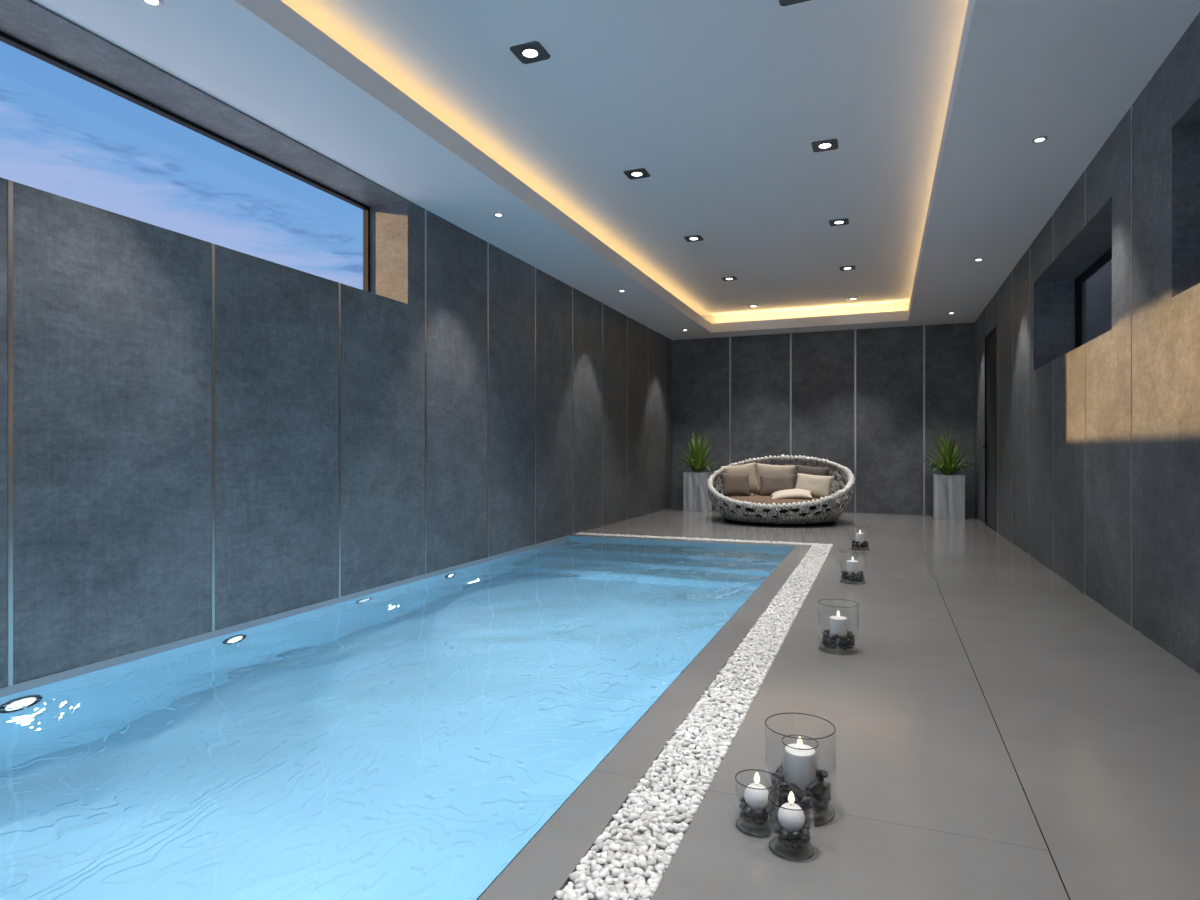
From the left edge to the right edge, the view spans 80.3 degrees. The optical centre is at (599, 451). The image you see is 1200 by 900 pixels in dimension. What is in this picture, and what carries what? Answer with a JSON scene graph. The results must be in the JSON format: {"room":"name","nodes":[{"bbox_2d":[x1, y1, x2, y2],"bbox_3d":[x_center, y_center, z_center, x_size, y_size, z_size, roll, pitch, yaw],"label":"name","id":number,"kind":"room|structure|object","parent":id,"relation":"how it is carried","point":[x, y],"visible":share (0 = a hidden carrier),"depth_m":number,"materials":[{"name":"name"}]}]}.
{"room":"spa","nodes":[
{"label":"spa","id":0,"kind":"room"},
{"bbox_2d":[0,177,671,688],"bbox_3d":[-1.627,-0.490,5.938,0.420,3.000,15.450,0,0,22],"label":"wall","id":1,"kind":"structure","parent":0,"point":[112,312],"depth_m":4.38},
{"bbox_2d":[8,180,12,686],"bbox_3d":[-2.541,-0.077,3.063,0.013,2.175,0.018,0,0,22],"label":"trim","id":2,"kind":"structure","parent":1,"relation":"attached to","point":[10,183],"depth_m":3.06,"materials":[{"name":"silver metal"}]},
{"bbox_2d":[0,31,369,291],"bbox_3d":[-3.043,-1.571,2.858,0.050,0.813,6.280,0,0,22],"label":"window","id":3,"kind":"structure","parent":1,"relation":"in","point":[4,37],"depth_m":4.32,"materials":[{"name":"black"}]},
{"bbox_2d":[0,0,407,206],"bbox_3d":[-2.871,-1.984,2.790,0.420,0.012,6.280,0,0,22],"label":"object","id":4,"kind":"structure","parent":1,"relation":"attached to","point":[30,22],"depth_m":3.95,"materials":[{"name":"concrete"}]},
{"bbox_2d":[212,243,214,631],"bbox_3d":[-2.173,-0.077,3.993,0.013,2.175,0.018,0,0,22],"label":"trim","id":5,"kind":"structure","parent":1,"relation":"attached to","point":[213,244],"depth_m":3.99,"materials":[{"name":"silver metal"}]},
{"bbox_2d":[0,536,568,697],"bbox_3d":[-2.176,1.029,3.969,0.006,0.036,9.784,0,0,22],"label":"trim","id":6,"kind":"structure","parent":1,"relation":"attached to","point":[21,687],"depth_m":4.03,"materials":[{"name":"grey tile"}]},
{"bbox_2d":[338,282,340,597],"bbox_3d":[-1.806,-0.077,4.923,0.013,2.175,0.018,0,0,22],"label":"trim","id":7,"kind":"structure","parent":1,"relation":"attached to","point":[339,284],"depth_m":4.92,"materials":[{"name":"silver metal"}]},
{"bbox_2d":[425,209,425,573],"bbox_3d":[-1.438,-0.490,5.853,0.013,3.000,0.018,0,0,22],"label":"trim","id":8,"kind":"structure","parent":1,"relation":"attached to","point":[425,209],"depth_m":5.85,"materials":[{"name":"silver metal"}]},
{"bbox_2d":[487,242,488,556],"bbox_3d":[-1.071,-0.490,6.783,0.013,3.000,0.018,0,0,22],"label":"trim","id":9,"kind":"structure","parent":1,"relation":"attached to","point":[487,242],"depth_m":6.78,"materials":[{"name":"silver metal"}]},
{"bbox_2d":[535,267,535,543],"bbox_3d":[-0.703,-0.490,7.713,0.013,3.000,0.018,0,0,22],"label":"trim","id":10,"kind":"structure","parent":1,"relation":"attached to","point":[535,267],"depth_m":7.71,"materials":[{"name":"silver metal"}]},
{"bbox_2d":[572,287,572,533],"bbox_3d":[-0.336,-0.490,8.643,0.013,3.000,0.018,0,0,22],"label":"trim","id":11,"kind":"structure","parent":1,"relation":"attached to","point":[572,287],"depth_m":8.63,"materials":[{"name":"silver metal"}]},
{"bbox_2d":[602,303,602,525],"bbox_3d":[0.032,-0.490,9.573,0.013,3.000,0.018,0,0,22],"label":"trim","id":12,"kind":"structure","parent":1,"relation":"attached to","point":[602,303],"depth_m":9.56,"materials":[{"name":"silver metal"}]},
{"bbox_2d":[627,316,627,519],"bbox_3d":[0.399,-0.490,10.503,0.013,3.000,0.018,0,0,22],"label":"trim","id":13,"kind":"structure","parent":1,"relation":"attached to","point":[627,316],"depth_m":10.50,"materials":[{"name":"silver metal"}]},
{"bbox_2d":[665,337,665,508],"bbox_3d":[1.134,-0.490,12.363,0.013,3.000,0.018,0,0,22],"label":"trim","id":14,"kind":"structure","parent":1,"relation":"attached to","point":[665,337],"depth_m":12.35,"materials":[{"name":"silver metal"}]},
{"bbox_2d":[33,0,1199,339],"bbox_3d":[0.813,-2.066,4.974,4.826,0.152,14.850,0,0,22],"label":"ceiling","id":15,"kind":"structure","parent":0,"point":[1067,72],"depth_m":4.36,"materials":[{"name":"white paint"}]},
{"bbox_2d":[141,0,162,6],"bbox_3d":[-1.976,-1.986,3.135,0.090,0.007,0.090,0,0,22],"label":"recessed light","id":16,"kind":"object","parent":15,"relation":"in","point":[155,3],"visible":1,"depth_m":3.15,"materials":[{"name":"grey"}]},
{"bbox_2d":[493,213,503,216],"bbox_3d":[-0.852,-1.986,5.981,0.090,0.007,0.090,0,0,22],"label":"recessed light","id":17,"kind":"object","parent":15,"relation":"in","point":[494,214],"visible":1,"depth_m":5.97,"materials":[{"name":"grey"}]},
{"bbox_2d":[703,302,909,323],"bbox_3d":[0.813,-2.226,4.974,5.666,0.168,15.450,0,0,22],"label":"cove","id":18,"kind":"object","parent":15,"relation":"attached to","point":[896,306],"visible":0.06,"depth_m":11.59,"materials":[{"name":"white paint"}]},
{"bbox_2d":[1032,136,1047,142],"bbox_3d":[2.804,-1.986,4.537,0.090,0.007,0.090,0,0,22],"label":"recessed light","id":19,"kind":"object","parent":15,"relation":"in","point":[1039,139],"visible":1,"depth_m":4.53,"materials":[{"name":"grey"}]},
{"bbox_2d":[281,0,967,316],"bbox_3d":[0.813,-2.410,4.974,5.666,0.200,15.450,0,0,22],"label":"ceiling","id":20,"kind":"structure","parent":0,"point":[723,104],"depth_m":4.88,"materials":[{"name":"white paint"}]},
{"bbox_2d":[510,41,549,63],"bbox_3d":[-0.404,-2.306,4.122,0.188,0.008,0.188,0,0,22],"label":"recessed light","id":21,"kind":"object","parent":20,"relation":"in","point":[530,52],"visible":1,"depth_m":4.11,"materials":[{"name":"grey"}]},
{"bbox_2d":[623,168,649,179],"bbox_3d":[0.307,-2.306,5.921,0.188,0.008,0.188,0,0,22],"label":"recessed light","id":22,"kind":"object","parent":20,"relation":"in","point":[639,173],"visible":1,"depth_m":5.91,"materials":[{"name":"grey"}]},
{"bbox_2d":[684,235,703,241],"bbox_3d":[1.018,-2.306,7.721,0.188,0.008,0.188,0,0,22],"label":"recessed light","id":23,"kind":"object","parent":20,"relation":"in","point":[696,237],"visible":1,"depth_m":7.70,"materials":[{"name":"grey"}]},
{"bbox_2d":[721,276,736,280],"bbox_3d":[1.730,-2.306,9.521,0.188,0.008,0.188,0,0,22],"label":"recessed light","id":24,"kind":"object","parent":20,"relation":"in","point":[733,277],"visible":1,"depth_m":9.50,"materials":[{"name":"grey"}]},
{"bbox_2d":[779,0,810,6],"bbox_3d":[0.987,-2.306,3.572,0.188,0.008,0.188,0,0,22],"label":"recessed light","id":25,"kind":"object","parent":20,"relation":"in","point":[783,3],"visible":1,"depth_m":3.65,"materials":[{"name":"grey"}]},
{"bbox_2d":[811,138,838,151],"bbox_3d":[1.698,-2.306,5.372,0.188,0.008,0.188,0,0,22],"label":"recessed light","id":26,"kind":"object","parent":20,"relation":"in","point":[830,144],"visible":1,"depth_m":5.36,"materials":[{"name":"grey"}]},
{"bbox_2d":[829,218,848,225],"bbox_3d":[2.409,-2.306,7.172,0.188,0.008,0.188,0,0,22],"label":"recessed light","id":27,"kind":"object","parent":20,"relation":"in","point":[845,221],"visible":1,"depth_m":7.16,"materials":[{"name":"grey"}]},
{"bbox_2d":[839,266,855,270],"bbox_3d":[3.120,-2.306,8.971,0.188,0.008,0.188,0,0,22],"label":"recessed light","id":28,"kind":"object","parent":20,"relation":"in","point":[843,268],"visible":1,"depth_m":8.97,"materials":[{"name":"grey"}]},
{"bbox_2d":[846,297,859,300],"bbox_3d":[3.831,-2.306,10.771,0.188,0.008,0.188,0,0,22],"label":"recessed light","id":29,"kind":"object","parent":20,"relation":"in","point":[850,298],"visible":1,"depth_m":10.73,"materials":[{"name":"grey"}]},
{"bbox_2d":[672,322,974,516],"bbox_3d":[3.596,-0.340,12.019,4.826,3.300,0.300,0,0,22],"label":"wall","id":30,"kind":"structure","parent":0,"point":[889,361],"depth_m":11.71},
{"bbox_2d":[729,337,730,464],"bbox_3d":[2.266,-0.490,12.387,0.028,3.000,0.014,0,0,22],"label":"trim","id":31,"kind":"structure","parent":30,"relation":"attached to","point":[729,337],"depth_m":12.38,"materials":[{"name":"silver metal"}]},
{"bbox_2d":[790,333,791,455],"bbox_3d":[3.220,-0.490,12.010,0.028,3.000,0.014,0,0,22],"label":"trim","id":32,"kind":"structure","parent":30,"relation":"attached to","point":[790,333],"depth_m":12.01,"materials":[{"name":"silver metal"}]},
{"bbox_2d":[854,329,855,512],"bbox_3d":[4.173,-0.490,11.633,0.028,3.000,0.014,0,0,22],"label":"trim","id":33,"kind":"structure","parent":30,"relation":"attached to","point":[854,329],"depth_m":11.63,"materials":[{"name":"silver metal"}]},
{"bbox_2d":[923,325,924,514],"bbox_3d":[5.126,-0.490,11.257,0.028,3.000,0.014,0,0,22],"label":"trim","id":34,"kind":"structure","parent":30,"relation":"attached to","point":[923,325],"depth_m":11.25,"materials":[{"name":"silver metal"}]},
{"bbox_2d":[583,508,1199,899],"bbox_3d":[0.813,1.160,4.974,4.826,0.300,14.850,0,0,22],"label":"floor","id":35,"kind":"structure","parent":0,"point":[1002,733],"depth_m":2.56,"materials":[{"name":"tile"}]},
{"bbox_2d":[1,536,794,899],"bbox_3d":[-0.952,1.485,3.487,2.636,0.950,9.786,0,0,22],"label":"basin","id":36,"kind":"object","parent":35,"relation":"in","point":[791,548],"visible":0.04,"depth_m":7.66,"materials":[{"name":"tile"}]},
{"bbox_2d":[0,539,790,899],"bbox_3d":[-0.950,1.050,3.488,2.640,0.001,9.790,0,0,22],"label":"pool water","id":37,"kind":"object","parent":36,"relation":"in","point":[409,741],"visible":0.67,"depth_m":2.63,"materials":[{"name":"blue liquid"}]},
{"bbox_2d":[478,534,811,899],"bbox_3d":[-0.847,1.160,3.536,2.795,0.300,9.955,0,0,22],"label":"coping","id":38,"kind":"object","parent":36,"relation":"on","point":[543,868],"visible":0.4,"depth_m":2.24,"materials":[{"name":"stone"}]},
{"bbox_2d":[674,431,723,511],"bbox_3d":[1.667,0.323,12.191,0.853,1.374,0.964,0,0,-31],"label":"potted plant","id":39,"kind":"object","parent":35,"relation":"on","point":[696,498],"visible":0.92,"depth_m":11.96,"materials":[{"name":"green plant"}]},
{"bbox_2d":[735,769,778,836],"bbox_3d":[0.422,0.945,1.914,0.117,0.129,0.117,0,0,22],"label":"glass vase","id":40,"kind":"object","parent":35,"relation":"on","point":[737,783],"visible":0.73,"depth_m":1.89,"materials":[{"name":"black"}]},
{"bbox_2d":[739,811,745,818],"bbox_3d":[0.385,0.980,1.919,0.023,0.018,0.021,0,0,-30],"label":"stone","id":41,"kind":"object","parent":40,"relation":"in","point":[741,813],"visible":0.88,"depth_m":1.91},
{"bbox_2d":[739,802,747,809],"bbox_3d":[0.385,0.952,1.909,0.023,0.017,0.021,0,0,-36],"label":"stone","id":42,"kind":"object","parent":40,"relation":"in","point":[742,805],"visible":0.93,"depth_m":1.90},
{"bbox_2d":[743,815,751,822],"bbox_3d":[0.395,0.980,1.897,0.023,0.018,0.028,0,0,26],"label":"stone","id":43,"kind":"object","parent":40,"relation":"in","point":[747,818],"visible":1,"depth_m":1.89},
{"bbox_2d":[745,805,751,813],"bbox_3d":[0.394,0.952,1.888,0.018,0.019,0.023,0,0,3],"label":"stone","id":44,"kind":"object","parent":40,"relation":"in","point":[748,809],"visible":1,"depth_m":1.88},
{"bbox_2d":[744,772,768,809],"bbox_3d":[0.422,0.911,1.914,0.067,0.097,0.067,0,0,22],"label":"candle","id":45,"kind":"object","parent":40,"relation":"in","point":[756,799],"visible":0.9,"depth_m":1.89,"materials":[{"name":"white wax"}]},
{"bbox_2d":[754,809,763,816],"bbox_3d":[0.418,0.952,1.875,0.022,0.017,0.023,0,0,39],"label":"stone","id":46,"kind":"object","parent":40,"relation":"in","point":[759,812],"visible":1,"depth_m":1.87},
{"bbox_2d":[758,817,766,824],"bbox_3d":[0.430,0.980,1.888,0.027,0.023,0.021,0,0,-41],"label":"stone","id":47,"kind":"object","parent":40,"relation":"in","point":[764,820],"visible":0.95,"depth_m":1.88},
{"bbox_2d":[707,455,854,525],"bbox_3d":[2.609,0.530,10.368,2.082,0.960,2.072,0,0,7],"label":"daybed","id":48,"kind":"object","parent":35,"relation":"on","point":[754,509],"visible":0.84,"depth_m":9.71,"materials":[{"name":"white"}]},
{"bbox_2d":[721,473,750,495],"bbox_3d":[2.064,0.510,10.829,0.448,0.362,0.217,0,0,-5],"label":"cushion","id":49,"kind":"object","parent":48,"relation":"on","point":[733,484],"visible":0.99,"depth_m":10.76,"materials":[{"name":"beige fabric"}]},
{"bbox_2d":[720,462,759,492],"bbox_3d":[2.186,0.440,11.072,0.606,0.539,0.243,0,0,0],"label":"cushion","id":50,"kind":"object","parent":48,"relation":"on","point":[749,469],"visible":0.41,"depth_m":11.03,"materials":[{"name":"beige fabric"}]},
{"bbox_2d":[753,463,794,493],"bbox_3d":[2.708,0.440,11.058,0.627,0.511,0.236,0,0,18],"label":"cushion","id":51,"kind":"object","parent":48,"relation":"on","point":[761,469],"visible":0.47,"depth_m":11.04,"materials":[{"name":"beige fabric"}]},
{"bbox_2d":[759,474,795,495],"bbox_3d":[2.687,0.520,10.788,0.545,0.342,0.223,0,0,18],"label":"cushion","id":52,"kind":"object","parent":48,"relation":"on","point":[769,484],"visible":0.81,"depth_m":10.74,"materials":[{"name":"beige fabric"}]},
{"bbox_2d":[771,489,812,498],"bbox_3d":[2.740,0.626,10.192,0.603,0.169,0.415,0,0,16],"label":"cushion","id":53,"kind":"object","parent":48,"relation":"on","point":[790,493],"visible":0.88,"depth_m":10.05,"materials":[{"name":"beige fabric"}]},
{"bbox_2d":[794,465,829,487],"bbox_3d":[3.183,0.445,10.752,0.565,0.479,0.213,0,0,41],"label":"cushion","id":54,"kind":"object","parent":48,"relation":"on","point":[819,471],"visible":0.26,"depth_m":10.73,"materials":[{"name":"beige fabric"}]},
{"bbox_2d":[795,473,833,497],"bbox_3d":[3.108,0.510,10.384,0.569,0.376,0.215,0,0,37],"label":"cushion","id":55,"kind":"object","parent":48,"relation":"on","point":[820,486],"visible":0.82,"depth_m":10.30,"materials":[{"name":"beige fabric"}]},
{"bbox_2d":[768,788,814,860],"bbox_3d":[0.486,0.945,1.806,0.117,0.129,0.117,0,0,22],"label":"glass vase","id":56,"kind":"object","parent":35,"relation":"on","point":[770,802],"visible":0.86,"depth_m":1.78,"materials":[{"name":"black"}]},
{"bbox_2d":[772,824,781,832],"bbox_3d":[0.447,0.952,1.799,0.022,0.019,0.024,0,0,-6],"label":"stone","id":57,"kind":"object","parent":56,"relation":"in","point":[777,828],"visible":1,"depth_m":1.79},
{"bbox_2d":[782,829,789,836],"bbox_3d":[0.463,0.952,1.774,0.019,0.015,0.023,0,0,-30],"label":"stone","id":58,"kind":"object","parent":56,"relation":"in","point":[785,832],"visible":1,"depth_m":1.77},
{"bbox_2d":[786,840,791,847],"bbox_3d":[0.471,0.980,1.777,0.020,0.016,0.020,0,0,-10],"label":"stone","id":59,"kind":"object","parent":56,"relation":"in","point":[788,843],"visible":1,"depth_m":1.77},
{"bbox_2d":[778,791,804,831],"bbox_3d":[0.486,0.911,1.806,0.067,0.097,0.067,0,0,22],"label":"candle","id":60,"kind":"object","parent":56,"relation":"in","point":[790,820],"visible":0.94,"depth_m":1.78,"materials":[{"name":"white wax"}]},
{"bbox_2d":[790,839,799,848],"bbox_3d":[0.483,0.980,1.775,0.026,0.018,0.027,0,0,2],"label":"stone","id":61,"kind":"object","parent":56,"relation":"in","point":[795,844],"visible":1,"depth_m":1.77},
{"bbox_2d":[791,831,800,837],"bbox_3d":[0.487,0.953,1.768,0.025,0.018,0.016,0,0,-4],"label":"stone","id":62,"kind":"object","parent":56,"relation":"in","point":[795,834],"visible":1,"depth_m":1.76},
{"bbox_2d":[799,834,810,841],"bbox_3d":[0.513,0.966,1.780,0.026,0.019,0.023,0,0,-21],"label":"stone","id":63,"kind":"object","parent":56,"relation":"in","point":[802,837],"visible":0.94,"depth_m":1.77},
{"bbox_2d":[800,828,809,835],"bbox_3d":[0.513,0.952,1.779,0.020,0.017,0.024,0,0,-44],"label":"stone","id":64,"kind":"object","parent":56,"relation":"in","point":[804,831],"visible":1,"depth_m":1.77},
{"bbox_2d":[803,822,810,829],"bbox_3d":[0.523,0.952,1.806,0.020,0.016,0.024,0,0,-37],"label":"stone","id":65,"kind":"object","parent":56,"relation":"in","point":[806,825],"visible":0.67,"depth_m":1.80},
{"bbox_2d":[765,713,835,825],"bbox_3d":[0.563,0.890,2.003,0.193,0.239,0.193,0,0,22],"label":"glass vase","id":66,"kind":"object","parent":35,"relation":"on","point":[833,735],"visible":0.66,"depth_m":1.99,"materials":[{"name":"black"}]},
{"bbox_2d":[770,772,783,780],"bbox_3d":[0.496,0.912,1.994,0.029,0.025,0.044,0,0,-42],"label":"stone","id":67,"kind":"object","parent":66,"relation":"in","point":[779,776],"visible":0.88,"depth_m":1.98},
{"bbox_2d":[772,791,782,799],"bbox_3d":[0.499,0.960,1.986,0.034,0.021,0.040,0,0,-37],"label":"stone","id":68,"kind":"object","parent":66,"relation":"in","point":[773,793],"visible":0.55,"depth_m":1.97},
{"bbox_2d":[776,766,782,774],"bbox_3d":[0.535,0.927,2.066,0.048,0.030,0.027,0,0,8],"label":"stone","id":69,"kind":"object","parent":66,"relation":"in","point":[779,769],"visible":0.28,"depth_m":2.06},
{"bbox_2d":[775,800,784,805],"bbox_3d":[0.502,0.979,1.974,0.027,0.024,0.040,0,0,-19],"label":"stone","id":70,"kind":"object","parent":66,"relation":"in","point":[780,802],"visible":0.43,"depth_m":1.96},
{"bbox_2d":[774,781,787,789],"bbox_3d":[0.503,0.927,1.973,0.030,0.031,0.042,0,0,-29],"label":"stone","id":71,"kind":"object","parent":66,"relation":"in","point":[782,784],"visible":0.7,"depth_m":1.96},
{"bbox_2d":[780,789,795,799],"bbox_3d":[0.516,0.944,1.954,0.032,0.023,0.046,0,0,-38],"label":"stone","id":72,"kind":"object","parent":66,"relation":"in","point":[784,793],"visible":0.67,"depth_m":1.95,"materials":[{"name":"stone"}]},
{"bbox_2d":[788,783,803,798],"bbox_3d":[0.535,0.927,1.943,0.038,0.032,0.038,0,0,-2],"label":"stone","id":73,"kind":"object","parent":66,"relation":"in","point":[799,794],"visible":0.9,"depth_m":1.93,"materials":[{"name":"stone"}]},
{"bbox_2d":[781,735,817,780],"bbox_3d":[0.563,0.904,2.003,0.100,0.173,0.100,0,0,22],"label":"glass sleeve","id":74,"kind":"object","parent":66,"relation":"in","point":[783,744],"visible":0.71,"depth_m":2.00,"materials":[{"name":"black"}]},
{"bbox_2d":[784,736,814,806],"bbox_3d":[0.563,0.892,2.003,0.084,0.180,0.084,0,0,22],"label":"pillar candle","id":75,"kind":"object","parent":74,"relation":"in","point":[799,765],"visible":0.8,"depth_m":1.97,"materials":[{"name":"white wax"}]},
{"bbox_2d":[798,794,812,802],"bbox_3d":[0.558,0.944,1.936,0.042,0.021,0.030,0,0,2],"label":"stone","id":76,"kind":"object","parent":66,"relation":"in","point":[807,798],"visible":0.84,"depth_m":1.93,"materials":[{"name":"stone"}]},
{"bbox_2d":[800,801,811,808],"bbox_3d":[0.558,0.962,1.937,0.039,0.027,0.026,0,0,-40],"label":"stone","id":77,"kind":"object","parent":66,"relation":"in","point":[807,804],"visible":0.77,"depth_m":1.93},
{"bbox_2d":[804,807,817,814],"bbox_3d":[0.574,0.977,1.937,0.041,0.024,0.026,0,0,22],"label":"stone","id":78,"kind":"object","parent":66,"relation":"in","point":[807,810],"visible":0.58,"depth_m":1.93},
{"bbox_2d":[805,781,818,790],"bbox_3d":[0.578,0.911,1.938,0.043,0.027,0.028,0,0,-29],"label":"stone","id":79,"kind":"object","parent":66,"relation":"in","point":[812,785],"visible":1,"depth_m":1.93,"materials":[{"name":"stone"}]},
{"bbox_2d":[810,787,824,794],"bbox_3d":[0.592,0.927,1.942,0.038,0.028,0.028,0,0,-7],"label":"stone","id":80,"kind":"object","parent":66,"relation":"in","point":[817,791],"visible":0.88,"depth_m":1.93,"materials":[{"name":"stone"}]},
{"bbox_2d":[815,770,823,781],"bbox_3d":[0.624,0.927,2.031,0.032,0.026,0.028,0,0,33],"label":"stone","id":81,"kind":"object","parent":66,"relation":"in","point":[820,779],"visible":0.36,"depth_m":2.02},
{"bbox_2d":[812,799,827,807],"bbox_3d":[0.603,0.961,1.949,0.043,0.021,0.032,0,0,-33],"label":"stone","id":82,"kind":"object","parent":66,"relation":"in","point":[818,803],"visible":0.69,"depth_m":1.94,"materials":[{"name":"stone"}]},
{"bbox_2d":[813,793,826,799],"bbox_3d":[0.602,0.945,1.949,0.043,0.023,0.032,0,0,-38],"label":"stone","id":83,"kind":"object","parent":66,"relation":"in","point":[817,797],"visible":0.8,"depth_m":1.94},
{"bbox_2d":[816,805,827,810],"bbox_3d":[0.610,0.978,1.958,0.035,0.020,0.040,0,0,9],"label":"stone","id":84,"kind":"object","parent":66,"relation":"in","point":[825,808],"visible":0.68,"depth_m":1.94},
{"bbox_2d":[817,769,827,777],"bbox_3d":[0.629,0.912,2.011,0.028,0.020,0.044,0,0,-14],"label":"stone","id":85,"kind":"object","parent":66,"relation":"in","point":[822,773],"visible":0.99,"depth_m":2.00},
{"bbox_2d":[819,781,830,787],"bbox_3d":[0.626,0.927,1.980,0.032,0.021,0.038,0,0,39],"label":"stone","id":86,"kind":"object","parent":66,"relation":"in","point":[824,784],"visible":1,"depth_m":1.97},
{"bbox_2d":[820,786,830,795],"bbox_3d":[0.629,0.945,1.987,0.030,0.024,0.045,0,0,5],"label":"stone","id":87,"kind":"object","parent":66,"relation":"in","point":[827,790],"visible":0.39,"depth_m":1.97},
{"bbox_2d":[818,599,858,654],"bbox_3d":[1.211,0.890,3.618,0.197,0.239,0.197,0,0,22],"label":"glass vase","id":88,"kind":"object","parent":35,"relation":"on","point":[836,649],"visible":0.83,"depth_m":3.58,"materials":[{"name":"black"}]},
{"bbox_2d":[830,634,838,639],"bbox_3d":[1.174,0.933,3.566,0.045,0.035,0.034,0,0,24],"label":"stone","id":89,"kind":"object","parent":88,"relation":"in","point":[835,636],"visible":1,"depth_m":3.55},
{"bbox_2d":[830,610,846,647],"bbox_3d":[1.211,0.898,3.618,0.084,0.180,0.084,0,0,22],"label":"pillar candle","id":90,"kind":"object","parent":88,"relation":"in","point":[838,624],"visible":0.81,"depth_m":3.58,"materials":[{"name":"white wax"}]},
{"bbox_2d":[837,643,846,649],"bbox_3d":[1.209,0.976,3.551,0.044,0.036,0.036,0,0,-23],"label":"stone","id":91,"kind":"object","parent":88,"relation":"in","point":[843,647],"visible":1,"depth_m":3.54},
{"bbox_2d":[846,639,854,643],"bbox_3d":[1.255,0.953,3.568,0.055,0.032,0.032,0,0,-11],"label":"stone","id":92,"kind":"object","parent":88,"relation":"in","point":[849,641],"visible":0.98,"depth_m":3.56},
{"bbox_2d":[839,550,865,583],"bbox_3d":[1.944,0.890,5.479,0.197,0.239,0.197,0,0,22],"label":"glass vase","id":93,"kind":"object","parent":35,"relation":"on","point":[839,550],"visible":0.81,"depth_m":5.43,"materials":[{"name":"black"}]},
{"bbox_2d":[847,556,857,574],"bbox_3d":[1.944,0.898,5.479,0.084,0.180,0.084,0,0,22],"label":"pillar candle","id":94,"kind":"object","parent":93,"relation":"in","point":[852,565],"visible":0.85,"depth_m":5.45,"materials":[{"name":"white wax"}]},
{"bbox_2d":[850,525,869,549],"bbox_3d":[2.678,0.890,7.329,0.197,0.239,0.197,0,0,22],"label":"glass vase","id":95,"kind":"object","parent":35,"relation":"on","point":[850,525],"visible":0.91,"depth_m":7.34,"materials":[{"name":"black"}]},
{"bbox_2d":[856,530,863,545],"bbox_3d":[2.678,0.898,7.329,0.084,0.180,0.084,0,0,22],"label":"pillar candle","id":96,"kind":"object","parent":95,"relation":"in","point":[859,536],"visible":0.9,"depth_m":7.29,"materials":[{"name":"white wax"}]},
{"bbox_2d":[917,428,976,518],"bbox_3d":[5.247,0.318,10.834,0.817,1.384,0.892,0,0,-17],"label":"potted plant","id":97,"kind":"object","parent":35,"relation":"on","point":[948,489],"visible":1,"depth_m":10.64,"materials":[{"name":"green plant"}]},
{"bbox_2d":[975,12,1199,673],"bbox_3d":[3.252,-0.340,4.011,0.420,3.300,15.450,0,0,22],"label":"wall","id":98,"kind":"structure","parent":0,"point":[1166,114],"depth_m":4.29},
{"bbox_2d":[981,326,995,530],"bbox_3d":[5.182,-0.232,9.405,0.155,2.683,1.018,0,0,22],"label":"door","id":99,"kind":"structure","parent":98,"relation":"in","point":[990,339],"depth_m":9.49,"materials":[{"name":"grey"}]},
{"bbox_2d":[998,289,998,532],"bbox_3d":[4.899,-0.490,8.741,0.013,3.000,0.012,0,0,22],"label":"trim","id":100,"kind":"structure","parent":98,"relation":"attached to","point":[998,289],"depth_m":8.74,"materials":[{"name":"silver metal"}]},
{"bbox_2d":[1012,270,1012,542],"bbox_3d":[4.532,-0.490,7.811,0.013,3.000,0.012,0,0,22],"label":"trim","id":101,"kind":"structure","parent":98,"relation":"attached to","point":[1012,270],"depth_m":7.81,"materials":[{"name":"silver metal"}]},
{"bbox_2d":[1053,360,1053,571],"bbox_3d":[3.797,0.124,5.951,0.013,1.772,0.012,0,0,22],"label":"trim","id":102,"kind":"structure","parent":98,"relation":"attached to","point":[1053,360],"depth_m":5.95,"materials":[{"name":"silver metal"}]},
{"bbox_2d":[1053,213,1054,260],"bbox_3d":[3.797,-1.792,5.951,0.013,0.397,0.012,0,0,22],"label":"trim","id":103,"kind":"structure","parent":98,"relation":"attached to","point":[1053,213],"depth_m":5.95,"materials":[{"name":"silver metal"}]},
{"bbox_2d":[1085,343,1085,593],"bbox_3d":[3.430,0.124,5.021,0.013,1.772,0.012,0,0,22],"label":"trim","id":104,"kind":"structure","parent":98,"relation":"attached to","point":[1085,343],"depth_m":5.02,"materials":[{"name":"silver metal"}]},
{"bbox_2d":[1085,169,1086,225],"bbox_3d":[3.430,-1.792,5.021,0.013,0.397,0.012,0,0,22],"label":"trim","id":105,"kind":"structure","parent":98,"relation":"attached to","point":[1085,169],"depth_m":5.02,"materials":[{"name":"silver metal"}]},
{"bbox_2d":[1075,247,1111,348],"bbox_3d":[3.982,-1.177,5.459,0.050,0.831,2.450,0,0,22],"label":"window","id":106,"kind":"structure","parent":98,"relation":"in","point":[1106,257],"depth_m":6.55,"materials":[{"name":"black"}]},
{"bbox_2d":[1131,105,1131,626],"bbox_3d":[3.062,-0.490,4.091,0.013,3.000,0.012,0,0,22],"label":"trim","id":107,"kind":"structure","parent":98,"relation":"attached to","point":[1131,105],"depth_m":4.09,"materials":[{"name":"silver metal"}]},
{"bbox_3d":[-0.717,1.177,3.582,3.003,0.265,10.135,0,0,22],"label":"floor","id":108,"kind":"structure","parent":0,"visible":0},
{"bbox_2d":[554,532,832,899],"bbox_3d":[-0.173,1.023,4.919,3.019,0.045,7.262,0,0,22],"label":"gravel","id":109,"kind":"object","parent":108,"relation":"on","point":[624,863],"visible":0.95,"depth_m":2.25,"materials":[{"name":"gravel"}]},
{"label":"outside","id":110,"kind":"structure","parent":0,"visible":0},
{"bbox_2d":[1086,259,1111,342],"bbox_3d":[3.977,-1.840,3.805,0.200,6.300,18.000,0,0,22],"label":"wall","id":111,"kind":"structure","parent":110,"point":[1099,285],"depth_m":7.71,"materials":[{"name":"grey"}]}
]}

